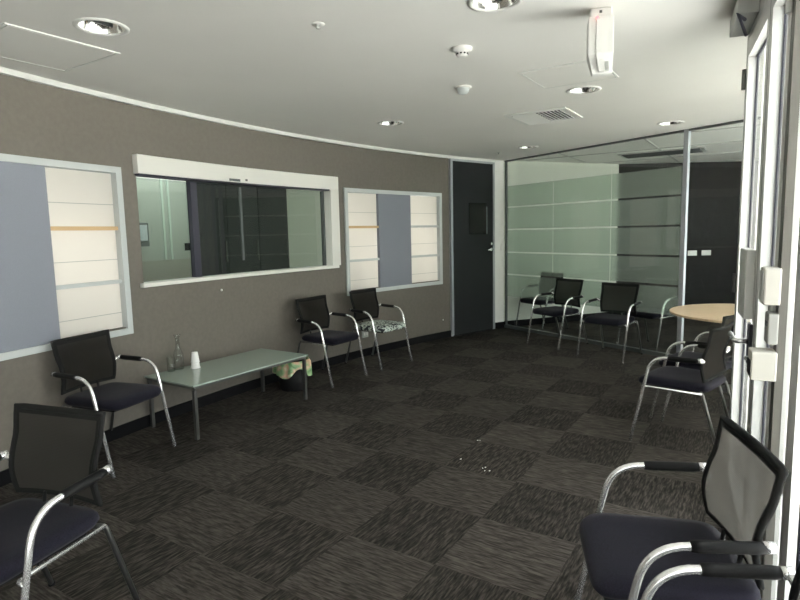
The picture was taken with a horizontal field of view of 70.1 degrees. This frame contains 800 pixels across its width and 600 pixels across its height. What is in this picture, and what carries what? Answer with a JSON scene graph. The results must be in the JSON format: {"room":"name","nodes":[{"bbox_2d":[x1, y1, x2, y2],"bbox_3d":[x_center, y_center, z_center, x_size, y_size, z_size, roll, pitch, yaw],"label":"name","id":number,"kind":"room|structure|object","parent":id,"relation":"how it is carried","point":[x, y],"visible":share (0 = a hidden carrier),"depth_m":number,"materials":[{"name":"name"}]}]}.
{"room":"waiting room","nodes":[
{"label":"waiting room","id":0,"kind":"room"},
{"bbox_2d":[75,177,191,281],"bbox_3d":[-2.713,-0.294,5.797,0.080,2.350,1.419,3,8,29],"label":"wall","id":1,"kind":"structure","parent":0,"point":[162,203],"depth_m":6.08,"materials":[{"name":"grey"}]},
{"bbox_2d":[139,223,149,246],"bbox_3d":[-2.635,-0.665,5.813,0.019,0.240,0.165,3,8,30],"label":"framed notice","id":2,"kind":"object","parent":1,"relation":"attached to","point":[144,231],"visible":0.58,"depth_m":5.83,"materials":[{"name":"grey paper"}]},
{"bbox_2d":[184,243,189,250],"bbox_3d":[-2.352,-0.589,6.311,0.025,0.080,0.051,3,8,32],"label":"wall switch","id":3,"kind":"object","parent":1,"relation":"attached to","point":[187,245],"visible":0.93,"depth_m":6.30,"materials":[{"name":"black plastic"}]},
{"bbox_2d":[0,74,450,471],"bbox_3d":[-1.885,-0.095,3.090,1.586,2.552,11.334,1,7,19],"label":"wall","id":4,"kind":"structure","parent":0,"point":[37,120],"depth_m":4.97,"materials":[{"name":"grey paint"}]},
{"bbox_2d":[0,153,133,360],"bbox_3d":[-2.461,-0.264,3.532,0.156,1.260,1.820,1,7,20],"label":"window","id":5,"kind":"structure","parent":4,"relation":"in","point":[58,281],"depth_m":3.88,"materials":[{"name":"grey"}]},
{"bbox_2d":[45,167,122,338],"bbox_3d":[-2.254,-0.332,4.077,0.007,1.163,0.536,2,7,23],"label":"blind","id":6,"kind":"object","parent":5,"relation":"attached to","point":[86,262],"depth_m":4.07,"materials":[{"name":"fabric"}]},
{"bbox_2d":[0,330,450,486],"bbox_3d":[-1.796,1.128,3.212,1.476,0.092,11.216,1,7,19],"label":"baseboard","id":7,"kind":"structure","parent":4,"relation":"attached to","point":[130,427],"depth_m":5.32,"materials":[{"name":"black"}]},
{"bbox_2d":[132,154,340,287],"bbox_3d":[-1.449,-0.748,5.517,0.242,1.027,2.534,3,8,32],"label":"window","id":8,"kind":"structure","parent":4,"relation":"in","point":[147,166],"depth_m":5.33,"materials":[{"name":"white wood"}]},
{"bbox_2d":[0,66,495,161],"bbox_3d":[-1.573,-1.393,3.293,1.736,0.035,12.047,1,7,22],"label":"trim","id":9,"kind":"structure","parent":4,"relation":"attached to","point":[5,71],"depth_m":4.81,"materials":[{"name":"white paint"}]},
{"bbox_2d":[362,331,367,337],"bbox_3d":[-0.428,0.417,7.013,0.026,0.085,0.100,4,9,40],"label":"power outlet","id":10,"kind":"object","parent":4,"relation":"attached to","point":[364,334],"visible":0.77,"depth_m":6.99,"materials":[{"name":"grey plastic"}]},
{"bbox_2d":[343,188,442,295],"bbox_3d":[-0.075,-0.766,7.356,0.155,1.260,1.798,5,9,43],"label":"window","id":11,"kind":"structure","parent":4,"relation":"in","point":[393,239],"depth_m":7.29,"materials":[{"name":"grey"}]},
{"bbox_2d":[348,193,377,289],"bbox_3d":[-0.464,-0.708,6.940,0.007,1.163,0.544,4,9,40],"label":"blind","id":12,"kind":"object","parent":11,"relation":"attached to","point":[362,207],"depth_m":6.96,"materials":[{"name":"fabric"}]},
{"bbox_2d":[410,196,437,282],"bbox_3d":[0.317,-0.823,7.766,0.550,1.163,0.007,-8,9,-43],"label":"blind","id":13,"kind":"object","parent":11,"relation":"attached to","point":[423,209],"depth_m":7.78,"materials":[{"name":"fabric"}]},
{"bbox_2d":[449,158,494,335],"bbox_3d":[1.082,-0.765,8.383,0.922,2.517,0.129,-7,9,-39],"label":"door","id":14,"kind":"structure","parent":4,"relation":"in","point":[472,256],"depth_m":8.35,"materials":[{"name":"black wood"}]},
{"bbox_2d":[469,203,486,233],"bbox_3d":[1.147,-1.195,8.374,0.373,0.450,0.022,-7,9,-39],"label":"plaque","id":15,"kind":"object","parent":14,"relation":"attached to","point":[477,211],"visible":1,"depth_m":8.36,"materials":[{"name":"black plastic"}]},
{"bbox_2d":[286,189,322,267],"bbox_3d":[-3.319,-0.431,6.207,1.108,2.552,10.461,3,8,30],"label":"wall","id":16,"kind":"structure","parent":0,"point":[303,206],"depth_m":9.22,"materials":[{"name":"grey"}]},
{"bbox_2d":[0,0,747,163],"bbox_3d":[-0.036,-1.675,4.233,14.000,0.240,15.200,-1,7,0],"label":"ceiling","id":17,"kind":"structure","parent":0,"point":[260,63],"depth_m":3.65,"materials":[{"name":"paint"}]},
{"bbox_2d":[0,22,120,71],"bbox_3d":[-1.995,-1.381,3.155,0.591,0.007,0.589,3,8,33],"label":"ceiling hatch","id":18,"kind":"object","parent":17,"relation":"attached to","point":[17,43],"visible":1,"depth_m":3.15,"materials":[{"name":"paint"}]},
{"bbox_2d":[72,17,129,36],"bbox_3d":[-1.487,-1.399,2.834,0.256,0.096,0.256,3,8,33],"label":"recessed light","id":19,"kind":"object","parent":17,"relation":"in","point":[90,25],"visible":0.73,"depth_m":2.88,"materials":[{"name":"white plastic"}]},
{"bbox_2d":[311,21,324,28],"bbox_3d":[-0.411,-1.373,2.863,0.068,0.024,0.068,-1,7,0],"label":"sprinkler","id":20,"kind":"object","parent":17,"relation":"attached to","point":[317,24],"visible":1,"depth_m":2.85,"materials":[{"name":"white plastic"}]},
{"bbox_2d":[377,120,403,125],"bbox_3d":[-0.092,-1.740,5.473,0.256,0.096,0.256,3,8,33],"label":"recessed light","id":21,"kind":"object","parent":17,"relation":"in","point":[389,122],"visible":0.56,"depth_m":5.54,"materials":[{"name":"white plastic"}]},
{"bbox_2d":[452,45,471,57],"bbox_3d":[0.358,-1.427,3.288,0.116,0.050,0.116,-1,7,0],"label":"smoke detector","id":22,"kind":"object","parent":17,"relation":"attached to","point":[461,51],"visible":1,"depth_m":3.26,"materials":[{"name":"white plastic"}]},
{"bbox_2d":[455,85,471,94],"bbox_3d":[0.462,-1.531,4.176,0.124,0.055,0.124,-1,7,0],"label":"sensor","id":23,"kind":"object","parent":17,"relation":"attached to","point":[461,89],"visible":1,"depth_m":4.14,"materials":[{"name":"white plastic"}]},
{"bbox_2d":[467,0,522,12],"bbox_3d":[0.436,-1.415,2.619,0.256,0.096,0.256,3,8,33],"label":"recessed light","id":24,"kind":"object","parent":17,"relation":"in","point":[486,6],"visible":1,"depth_m":2.71,"materials":[{"name":"white plastic"}]},
{"bbox_2d":[518,145,537,148],"bbox_3d":[1.628,-1.987,7.254,0.256,0.096,0.256,3,8,33],"label":"recessed light","id":25,"kind":"object","parent":17,"relation":"in","point":[529,146],"visible":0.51,"depth_m":7.33,"materials":[{"name":"white plastic"}]},
{"bbox_2d":[504,107,582,124],"bbox_3d":[1.338,-1.700,5.301,0.560,0.034,0.560,3,8,33],"label":"ceiling vent","id":26,"kind":"object","parent":17,"relation":"in","point":[561,113],"visible":1,"depth_m":5.25,"materials":[{"name":"white metal"}]},
{"bbox_2d":[517,60,618,88],"bbox_3d":[1.157,-1.538,3.900,0.536,0.006,0.534,3,8,33],"label":"ceiling hatch","id":27,"kind":"object","parent":17,"relation":"attached to","point":[576,72],"visible":0.76,"depth_m":3.91,"materials":[{"name":"paint"}]},
{"bbox_2d":[566,86,600,94],"bbox_3d":[1.395,-1.638,4.334,0.256,0.096,0.256,3,8,33],"label":"recessed light","id":28,"kind":"object","parent":17,"relation":"in","point":[579,90],"visible":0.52,"depth_m":4.40,"materials":[{"name":"white plastic"}]},
{"bbox_2d":[586,7,613,76],"bbox_3d":[0.972,-1.253,2.769,0.116,0.300,0.132,0,7,14],"label":"emergency light","id":29,"kind":"object","parent":17,"relation":"attached to","point":[600,25],"visible":1,"depth_m":2.73,"materials":[{"name":"white plastic"}]},
{"bbox_2d":[617,147,706,158],"bbox_3d":[3.706,-2.076,8.072,1.100,0.023,0.500,3,8,33],"label":"ceiling vent","id":30,"kind":"object","parent":17,"relation":"in","point":[694,149],"visible":1,"depth_m":8.00,"materials":[{"name":"grey metal"}]},
{"bbox_2d":[657,121,683,125],"bbox_3d":[2.749,-1.839,5.794,0.256,0.096,0.256,3,8,33],"label":"recessed light","id":31,"kind":"object","parent":17,"relation":"in","point":[667,123],"visible":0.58,"depth_m":5.86,"materials":[{"name":"white plastic"}]},
{"bbox_2d":[0,316,782,599],"bbox_3d":[0.022,1.027,4.551,14.000,0.100,15.200,-1,7,0],"label":"floor","id":32,"kind":"structure","parent":0,"point":[360,488],"depth_m":3.51,"materials":[{"name":"carpet"}]},
{"bbox_2d":[0,403,139,599],"bbox_3d":[-1.401,0.869,2.110,0.586,0.854,0.599,1,7,19],"label":"armchair","id":33,"kind":"object","parent":32,"relation":"on","point":[54,450],"visible":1,"depth_m":2.19,"materials":[{"name":"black fabric"}]},
{"bbox_2d":[0,450,8,459],"bbox_3d":[-1.610,0.631,2.315,0.034,0.033,0.029,1,7,19],"label":"socket","id":34,"kind":"object","parent":33,"relation":"attached to","point":[4,454],"depth_m":2.30,"materials":[{"name":"silver metal"}]},
{"bbox_2d":[101,465,112,473],"bbox_3d":[-1.103,0.640,2.143,0.034,0.033,0.029,1,7,19],"label":"socket","id":35,"kind":"object","parent":33,"relation":"attached to","point":[107,469],"depth_m":2.13,"materials":[{"name":"silver metal"}]},
{"bbox_2d":[50,329,176,477],"bbox_3d":[-2.006,0.668,3.924,0.599,0.854,0.586,1,7,19],"label":"armchair","id":36,"kind":"object","parent":32,"relation":"on","point":[84,360],"visible":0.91,"depth_m":3.90,"materials":[{"name":"black fabric"}]},
{"bbox_2d":[144,348,307,439],"bbox_3d":[-1.427,0.758,4.883,0.610,0.420,1.235,3,8,33],"label":"coffee table","id":37,"kind":"object","parent":32,"relation":"on","point":[211,372],"visible":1,"depth_m":4.69,"materials":[{"name":"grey glass"}]},
{"bbox_2d":[191,362,199,368],"bbox_3d":[-1.704,0.520,4.749,0.077,0.094,0.077,-1,7,0],"label":"paper cup","id":38,"kind":"object","parent":37,"relation":"on","point":[193,365],"visible":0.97,"depth_m":4.72,"materials":[{"name":"white paper"}]},
{"bbox_2d":[191,351,199,362],"bbox_3d":[-1.705,0.474,4.744,0.071,0.086,0.071,-1,7,0],"label":"paper cup","id":39,"kind":"object","parent":38,"relation":"on","point":[194,357],"visible":1,"depth_m":4.72,"materials":[{"name":"white paper"}]},
{"bbox_2d":[186,181,289,275],"bbox_3d":[-1.931,-0.431,7.029,0.150,2.300,1.436,4,8,37],"label":"tall cabinet","id":40,"kind":"object","parent":32,"relation":"on","point":[264,209],"visible":0.4,"depth_m":6.93,"materials":[{"name":"black"}]},
{"bbox_2d":[272,356,311,391],"bbox_3d":[-1.052,0.725,5.616,0.386,0.298,0.377,-1,7,0],"label":"waste bin","id":41,"kind":"object","parent":32,"relation":"on","point":[290,375],"visible":0.64,"depth_m":5.50,"materials":[{"name":"black plastic"}]},
{"bbox_2d":[295,295,366,387],"bbox_3d":[-0.766,0.399,5.979,0.599,0.854,0.586,3,8,33],"label":"armchair","id":42,"kind":"object","parent":32,"relation":"on","point":[314,314],"visible":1,"depth_m":5.96,"materials":[{"name":"black fabric"}]},
{"bbox_2d":[344,288,411,369],"bbox_3d":[-0.272,0.310,6.643,0.599,0.854,0.586,4,8,37],"label":"armchair","id":43,"kind":"object","parent":32,"relation":"on","point":[365,304],"visible":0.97,"depth_m":6.64,"materials":[{"name":"black fabric"}]},
{"bbox_2d":[495,160,503,322],"bbox_3d":[1.500,-0.839,8.788,0.198,2.552,0.120,-5,8,-31],"label":"wall pier","id":44,"kind":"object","parent":32,"relation":"on","point":[499,165],"visible":0.5,"depth_m":8.72,"materials":[{"name":"white paint"}]},
{"bbox_2d":[495,322,503,328],"bbox_3d":[1.561,0.388,8.876,0.198,0.092,0.012,-5,8,-31],"label":"baseboard","id":45,"kind":"object","parent":44,"relation":"attached to","point":[497,324],"visible":1,"depth_m":8.86,"materials":[{"name":"black"}]},
{"bbox_2d":[515,273,567,330],"bbox_3d":[2.175,0.014,8.705,0.599,0.854,0.586,-5,8,-30],"label":"armchair","id":46,"kind":"object","parent":32,"relation":"on","point":[522,300],"visible":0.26,"depth_m":8.60,"materials":[{"name":"black fabric"}]},
{"bbox_2d":[526,278,588,349],"bbox_3d":[2.092,0.155,7.525,0.599,0.854,0.586,-5,8,-30],"label":"armchair","id":47,"kind":"object","parent":32,"relation":"on","point":[567,291],"visible":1,"depth_m":7.51,"materials":[{"name":"black fabric"}]},
{"bbox_2d":[576,282,642,362],"bbox_3d":[2.506,0.237,6.750,0.599,0.854,0.586,-8,9,-43],"label":"armchair","id":48,"kind":"object","parent":32,"relation":"on","point":[615,297],"visible":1,"depth_m":6.79,"materials":[{"name":"black fabric"}]},
{"bbox_2d":[616,283,678,350],"bbox_3d":[3.168,0.172,7.185,0.599,0.854,0.586,-5,8,-30],"label":"armchair","id":49,"kind":"object","parent":32,"relation":"on","point":[645,315],"visible":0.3,"depth_m":7.00,"materials":[{"name":"black fabric"}]},
{"bbox_2d":[628,321,733,443],"bbox_3d":[2.024,0.573,3.989,0.586,0.854,0.599,-8,9,-43],"label":"armchair","id":50,"kind":"object","parent":32,"relation":"on","point":[710,376],"visible":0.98,"depth_m":3.87,"materials":[{"name":"black fabric"}]},
{"bbox_2d":[574,415,789,599],"bbox_3d":[0.895,0.849,1.849,0.599,0.854,0.586,0,7,11],"label":"armchair","id":51,"kind":"object","parent":32,"relation":"on","point":[743,481],"visible":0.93,"depth_m":1.78,"materials":[{"name":"black fabric"}]},
{"bbox_2d":[698,462,705,471],"bbox_3d":[1.092,0.603,2.056,0.029,0.033,0.034,0,7,11],"label":"socket","id":52,"kind":"object","parent":51,"relation":"attached to","point":[701,465],"depth_m":2.05,"materials":[{"name":"silver metal"}]},
{"bbox_2d":[761,541,776,554],"bbox_3d":[0.992,0.666,1.534,0.029,0.033,0.034,0,7,11],"label":"socket","id":53,"kind":"object","parent":51,"relation":"attached to","point":[767,547],"depth_m":1.52,"materials":[{"name":"silver metal"}]},
{"bbox_2d":[649,315,733,417],"bbox_3d":[2.392,0.507,4.482,0.586,0.854,0.599,-7,9,-43],"label":"armchair","id":54,"kind":"object","parent":32,"relation":"on","point":[726,320],"visible":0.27,"depth_m":4.38,"materials":[{"name":"black fabric"}]},
{"bbox_2d":[669,304,734,392],"bbox_3d":[3.131,0.471,5.168,1.270,0.726,1.270,-1,7,0],"label":"round table","id":55,"kind":"object","parent":32,"relation":"on","point":[714,313],"visible":0.31,"depth_m":5.23,"materials":[{"name":"brown wood"}]},
{"bbox_2d":[641,562,799,599],"bbox_3d":[0.779,0.928,1.203,0.599,0.854,0.586,0,7,8],"label":"armchair","id":56,"kind":"object","parent":32,"relation":"on","point":[708,569],"visible":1,"depth_m":1.43,"materials":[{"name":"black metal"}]},
{"bbox_2d":[780,566,795,579],"bbox_3d":[0.963,0.680,1.420,0.029,0.033,0.034,0,7,8],"label":"socket","id":57,"kind":"object","parent":56,"relation":"attached to","point":[786,572],"depth_m":1.41,"materials":[{"name":"silver metal"}]},
{"bbox_2d":[728,0,799,599],"bbox_3d":[1.446,-0.074,2.301,0.131,2.552,1.621,2,7,25],"label":"door","id":58,"kind":"structure","parent":32,"relation":"on","point":[770,81],"depth_m":2.26,"materials":[{"name":"grey metal"}]},
{"bbox_2d":[729,0,759,37],"bbox_3d":[1.614,-1.313,2.674,0.095,0.132,0.428,2,7,26],"label":"door closer","id":59,"kind":"structure","parent":58,"relation":"attached to","point":[745,12],"depth_m":2.60,"materials":[{"name":"grey metal"}]},
{"bbox_2d":[747,347,776,381],"bbox_3d":[1.251,0.221,1.975,0.078,0.100,0.090,2,7,25],"label":"card reader","id":60,"kind":"object","parent":58,"relation":"attached to","point":[761,362],"visible":1,"depth_m":1.94,"materials":[{"name":"grey plastic"}]},
{"bbox_2d":[758,266,781,304],"bbox_3d":[1.256,-0.049,1.938,0.053,0.125,0.090,2,7,25],"label":"controller","id":61,"kind":"object","parent":58,"relation":"attached to","point":[770,280],"visible":1,"depth_m":1.90,"materials":[{"name":"white plastic"}]},
{"bbox_2d":[764,311,778,344],"bbox_3d":[1.271,0.095,1.954,0.032,0.105,0.077,2,7,25],"label":"intercom","id":62,"kind":"object","parent":58,"relation":"attached to","point":[771,317],"visible":1,"depth_m":1.92,"materials":[{"name":"grey plastic"}]},
{"bbox_2d":[730,39,799,464],"bbox_3d":[3.137,-0.266,3.623,2.956,2.552,0.100,-4,7,-26],"label":"window","id":63,"kind":"structure","parent":32,"relation":"on","point":[747,39],"depth_m":3.08,"materials":[{"name":"grey metal"}]},
{"bbox_2d":[755,116,799,464],"bbox_3d":[3.156,-0.272,3.581,2.955,2.532,0.010,-4,7,-26],"label":"blind","id":64,"kind":"object","parent":63,"relation":"attached to","point":[762,116],"depth_m":3.10,"materials":[{"name":"fabric"}]},
{"bbox_2d":[778,249,799,599],"bbox_3d":[1.228,0.289,-0.738,0.060,2.552,4.860,-1,7,-1],"label":"window","id":65,"kind":"structure","parent":32,"relation":"on","point":[792,484],"depth_m":1.72,"materials":[{"name":"grey"}]},
{"bbox_2d":[504,161,618,320],"bbox_3d":[2.603,-0.913,9.210,2.191,2.552,0.100,-4,7,-21],"label":"wall","id":66,"kind":"structure","parent":0,"point":[519,172],"depth_m":9.00,"materials":[{"name":"grey"}]},
{"bbox_2d":[504,312,615,325],"bbox_3d":[2.650,0.310,9.301,2.191,0.100,0.012,-4,7,-21],"label":"baseboard","id":67,"kind":"structure","parent":66,"relation":"attached to","point":[535,321],"depth_m":9.20,"materials":[{"name":"black"}]},
{"bbox_2d":[504,119,743,369],"bbox_3d":[2.942,-0.623,6.686,0.060,2.552,4.950,-5,8,-32],"label":"glass partition","id":68,"kind":"structure","parent":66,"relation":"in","point":[672,180],"depth_m":7.21,"materials":[{"name":"glass"}]},
{"bbox_2d":[526,126,742,162],"bbox_3d":[4.847,-2.057,7.625,4.216,0.009,4.818,-5,8,-32],"label":"trim","id":69,"kind":"structure","parent":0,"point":[648,141],"depth_m":8.00,"materials":[{"name":"grey metal"}]},
{"bbox_2d":[616,161,741,315],"bbox_3d":[5.309,-1.019,9.610,3.340,2.552,0.100,-1,7,0],"label":"wall","id":70,"kind":"structure","parent":0,"point":[714,187],"depth_m":9.53,"materials":[{"name":"black paint"}]},
{"bbox_2d":[688,250,696,255],"bbox_3d":[4.909,-0.788,9.576,0.155,0.085,0.019,-1,7,0],"label":"wall socket","id":71,"kind":"object","parent":70,"relation":"attached to","point":[693,252],"visible":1,"depth_m":9.57,"materials":[{"name":"white plastic"}]},
{"bbox_2d":[702,250,710,254],"bbox_3d":[5.144,-0.794,9.576,0.155,0.085,0.019,-1,7,0],"label":"wall socket","id":72,"kind":"object","parent":70,"relation":"attached to","point":[704,252],"visible":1,"depth_m":9.57,"materials":[{"name":"white plastic"}]},
{"label":"outside","id":73,"kind":"structure","parent":0,"visible":0},
{"bbox_2d":[775,494,782,599],"bbox_3d":[10.009,0.315,10.132,100.000,0.180,100.000,-1,7,0],"label":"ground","id":74,"kind":"structure","parent":73,"point":[781,494],"depth_m":2.94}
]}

